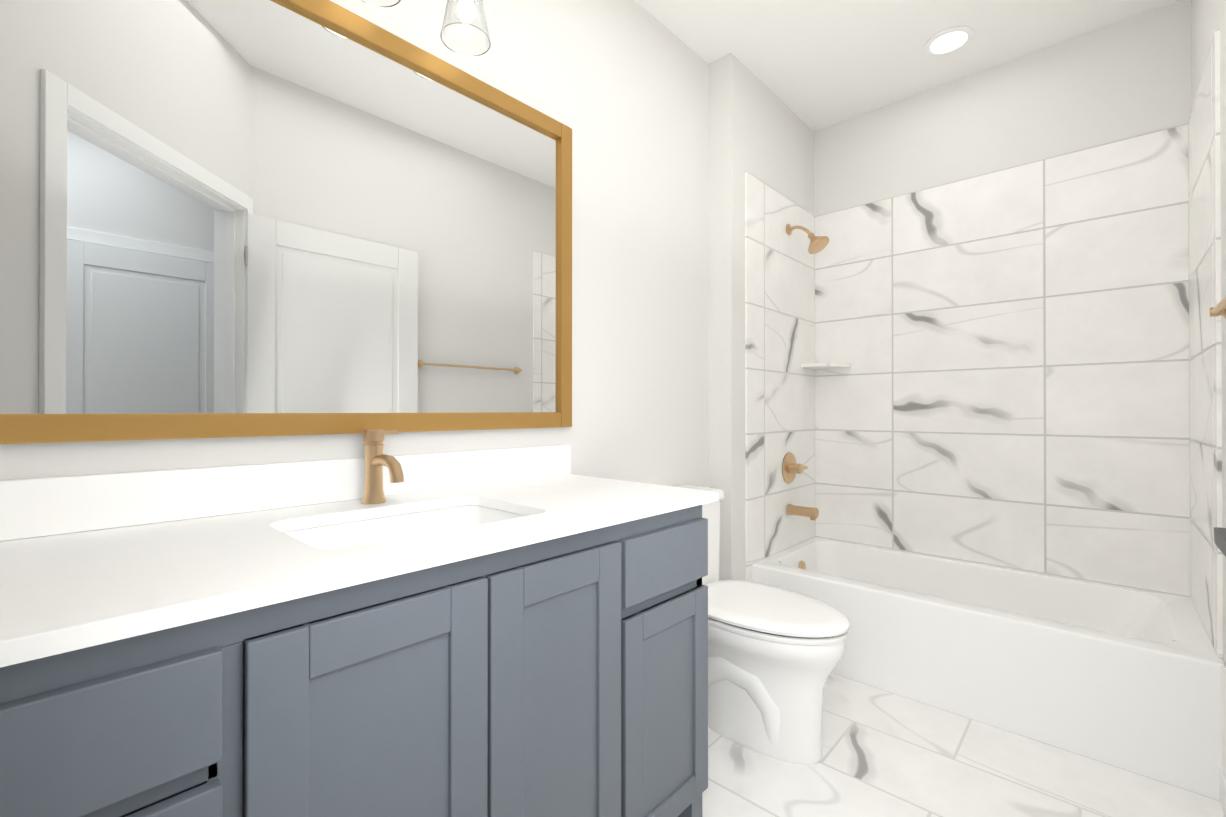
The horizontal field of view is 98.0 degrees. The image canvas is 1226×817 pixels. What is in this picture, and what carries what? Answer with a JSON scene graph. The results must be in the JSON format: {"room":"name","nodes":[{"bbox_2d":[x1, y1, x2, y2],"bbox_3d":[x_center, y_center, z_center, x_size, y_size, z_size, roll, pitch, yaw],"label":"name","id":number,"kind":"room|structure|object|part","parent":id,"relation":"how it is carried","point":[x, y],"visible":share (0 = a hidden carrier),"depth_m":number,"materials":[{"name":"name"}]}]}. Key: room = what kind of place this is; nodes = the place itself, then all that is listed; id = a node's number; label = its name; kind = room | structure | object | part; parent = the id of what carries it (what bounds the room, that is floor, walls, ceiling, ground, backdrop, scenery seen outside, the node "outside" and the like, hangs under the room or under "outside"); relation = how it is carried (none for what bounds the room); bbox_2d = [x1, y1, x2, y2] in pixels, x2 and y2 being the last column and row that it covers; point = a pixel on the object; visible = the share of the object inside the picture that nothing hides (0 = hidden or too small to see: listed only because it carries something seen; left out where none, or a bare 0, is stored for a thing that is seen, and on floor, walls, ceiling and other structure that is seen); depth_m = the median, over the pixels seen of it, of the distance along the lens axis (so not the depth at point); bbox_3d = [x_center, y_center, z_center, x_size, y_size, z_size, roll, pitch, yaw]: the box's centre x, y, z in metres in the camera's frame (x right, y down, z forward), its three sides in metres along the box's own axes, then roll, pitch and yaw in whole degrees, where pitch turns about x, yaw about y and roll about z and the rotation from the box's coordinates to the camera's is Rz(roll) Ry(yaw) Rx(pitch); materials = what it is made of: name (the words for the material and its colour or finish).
{"room":"bathroom","nodes":[
{"label":"bathroom","id":0,"kind":"room"},
{"bbox_2d":[0,0,708,486],"bbox_3d":[-0.112,-0.244,1.973,0.120,2.738,3.616,0,0,43],"label":"wall","id":1,"kind":"structure","parent":0,"point":[618,88],"depth_m":1.99,"materials":[{"name":"paint"}]},
{"bbox_2d":[0,445,570,540],"bbox_3d":[-0.677,0.171,1.253,0.021,0.100,1.550,0,0,43],"label":"backsplash","id":2,"kind":"structure","parent":1,"relation":"attached to","point":[31,507],"depth_m":1.09,"materials":[{"name":"white stone"}]},
{"bbox_2d":[0,0,571,443],"bbox_3d":[-0.615,-0.448,1.317,0.028,1.017,1.376,0,0,43],"label":"mirror","id":3,"kind":"object","parent":1,"relation":"attached to","point":[236,218],"visible":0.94,"depth_m":1.16,"materials":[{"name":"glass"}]},
{"bbox_2d":[361,0,400,6],"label":"sconce","id":4,"kind":"object","parent":1,"relation":"attached to","point":[379,3],"depth_m":1.31,"materials":[{"name":"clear glass"}]},
{"bbox_2d":[440,0,490,55],"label":"sconce","id":5,"kind":"object","parent":1,"relation":"attached to","point":[464,31],"depth_m":1.44,"materials":[{"name":"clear glass"}]},
{"bbox_2d":[708,53,813,580],"bbox_3d":[0.807,-0.241,2.789,0.120,2.738,0.931,0,0,43],"label":"wall","id":6,"kind":"structure","parent":0,"point":[759,129],"depth_m":2.46,"materials":[{"name":"paint"}]},
{"bbox_2d":[745,171,814,580],"bbox_3d":[0.894,0.008,2.787,0.010,2.240,0.793,0,0,43],"label":"wall tiles","id":7,"kind":"structure","parent":6,"relation":"attached to","point":[779,339],"depth_m":2.72,"materials":[{"name":"tile"}]},
{"bbox_2d":[782,452,807,483],"bbox_3d":[0.956,0.314,2.793,0.068,0.164,0.167,0,0,43],"label":"tub valve","id":8,"kind":"object","parent":7,"relation":"attached to","point":[791,467],"visible":1,"depth_m":2.78,"materials":[{"name":"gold metal"}]},
{"bbox_2d":[787,504,818,519],"bbox_3d":[0.985,0.537,2.763,0.150,0.066,0.060,0,0,43],"label":"tub spout","id":9,"kind":"object","parent":7,"relation":"attached to","point":[812,513],"visible":1,"depth_m":2.74,"materials":[{"name":"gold metal"}]},
{"bbox_2d":[786,224,828,253],"bbox_3d":[1.007,-0.886,2.749,0.209,0.183,0.112,0,0,43],"label":"shower head","id":10,"kind":"object","parent":7,"relation":"attached to","point":[818,244],"visible":0.98,"depth_m":2.71},
{"bbox_2d":[635,0,1178,130],"bbox_3d":[0.491,-1.670,0.516,2.990,0.100,4.946,0,0,43],"label":"ceiling","id":11,"kind":"structure","parent":0,"point":[814,65],"depth_m":2.31,"materials":[{"name":"paint"}]},
{"bbox_2d":[923,26,974,56],"bbox_3d":[1.473,-1.608,2.338,0.190,0.007,0.190,0,0,43],"label":"recessed light","id":12,"kind":"object","parent":11,"relation":"in","point":[951,40],"visible":1,"depth_m":2.33,"materials":[{"name":"paint"}]},
{"bbox_2d":[702,673,1223,816],"bbox_3d":[0.491,1.168,0.504,2.990,0.100,4.946,0,0,43],"label":"floor","id":13,"kind":"structure","parent":0,"point":[886,753],"depth_m":1.62,"materials":[{"name":"tile"}]},
{"bbox_2d":[0,505,707,816],"bbox_3d":[-0.478,0.682,1.052,0.584,0.876,1.528,0,0,43],"label":"bathroom vanity","id":14,"kind":"object","parent":13,"relation":"on","point":[376,631],"depth_m":0.82,"materials":[{"name":"paint"}]},
{"bbox_2d":[0,473,717,672],"bbox_3d":[-0.465,0.232,1.057,0.600,0.024,1.550,0,0,43],"label":"countertop","id":15,"kind":"structure","parent":14,"relation":"on","point":[62,594],"depth_m":0.80,"materials":[{"name":"white stone"}]},
{"bbox_2d":[356,429,407,504],"bbox_3d":[-0.516,0.135,1.226,0.161,0.172,0.077,0,0,43],"label":"faucet","id":16,"kind":"object","parent":15,"relation":"on","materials":[{"name":"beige metal"}]},
{"bbox_2d":[288,497,531,544],"bbox_3d":[-0.401,0.304,1.090,0.344,0.143,0.484,0,0,43],"label":"sink","id":17,"kind":"object","parent":15,"relation":"in","point":[389,522],"depth_m":1.22,"materials":[{"name":"white ceramic"}]},
{"bbox_2d":[673,485,849,764],"bbox_3d":[0.430,0.729,1.891,0.777,0.810,0.476,0,0,43],"label":"toilet","id":18,"kind":"object","parent":13,"relation":"on","point":[775,655],"visible":0.52,"depth_m":1.71,"materials":[{"name":"ceramic"}]},
{"bbox_3d":[0.232,0.532,2.084,0.224,0.415,0.464,0,0,43],"label":"tank","id":19,"kind":"part","parent":18,"relation":"part of","materials":[{"name":"ceramic"}]},
{"bbox_3d":[0.520,0.687,1.817,0.543,0.050,0.394,0,0,43],"label":"seat","id":20,"kind":"part","parent":18,"relation":"part of","materials":[{"name":"white plastic"}]},
{"bbox_2d":[752,537,1223,800],"bbox_3d":[1.455,0.931,2.299,1.485,0.390,0.756,0,0,43],"label":"tub","id":21,"kind":"object","parent":13,"relation":"on","point":[1126,678],"visible":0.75,"depth_m":1.92,"materials":[{"name":"ceramic"}]},
{"bbox_2d":[814,0,1191,215],"bbox_3d":[1.755,-0.242,2.628,1.731,2.738,0.120,0,0,43],"label":"wall","id":22,"kind":"structure","parent":0,"point":[1126,78],"depth_m":2.44,"materials":[{"name":"paint"}]},
{"bbox_2d":[801,363,850,368],"bbox_3d":[1.173,-0.236,2.933,0.200,0.020,0.200,0,0,43],"label":"corner shelf","id":23,"kind":"object","parent":22,"relation":"attached to","point":[824,365],"visible":1,"depth_m":2.90,"materials":[{"name":"stone"}]},
{"bbox_2d":[815,123,1189,596],"bbox_3d":[1.711,-0.185,2.580,1.491,1.855,0.010,0,0,43],"label":"wall tile","id":24,"kind":"structure","parent":22,"relation":"attached to","point":[1009,388],"depth_m":2.43,"materials":[{"name":"tile"}]},
{"bbox_2d":[1191,0,1225,665],"bbox_3d":[1.480,-0.248,1.144,0.120,2.738,2.433,0,0,43],"label":"wall","id":25,"kind":"structure","parent":0,"point":[1208,18],"depth_m":1.55,"materials":[{"name":"tile"}]},
{"bbox_2d":[1188,29,1225,767],"bbox_3d":[1.996,0.004,1.797,0.010,2.240,0.752,0,0,43],"label":"wall tile","id":26,"kind":"structure","parent":25,"relation":"attached to","point":[1205,364],"depth_m":1.72,"materials":[{"name":"tile"}]},
{"bbox_2d":[1209,297,1225,318],"bbox_3d":[1.435,-0.269,1.213,0.038,0.050,0.750,0,0,43],"label":"towel rail","id":27,"kind":"object","parent":25,"relation":"attached to","point":[1219,309],"visible":1,"depth_m":1.45,"materials":[{"name":"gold metal"}]},
{"bbox_2d":[1219,766,1225,816],"bbox_3d":[1.472,1.071,1.230,0.014,0.100,0.903,0,0,43],"label":"baseboard","id":28,"kind":"structure","parent":25,"relation":"attached to","point":[1222,781],"depth_m":1.44,"materials":[{"name":"paint"}]},
{"bbox_3d":[0.208,0.062,0.242,0.752,2.110,0.732,0,0,43],"label":"door frame","id":29,"kind":"structure","parent":0,"visible":0},
{"bbox_3d":[0.892,0.101,0.633,0.036,2.020,0.831,0,0,43],"label":"door leaf","id":30,"kind":"structure","parent":29,"relation":"attached to","visible":0},
{"bbox_2d":[1214,527,1225,556],"bbox_3d":[1.057,0.227,0.884,0.066,0.068,0.169,0,0,43],"label":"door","id":31,"kind":"structure","parent":30,"relation":"attached to","point":[1219,537],"depth_m":0.91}
]}

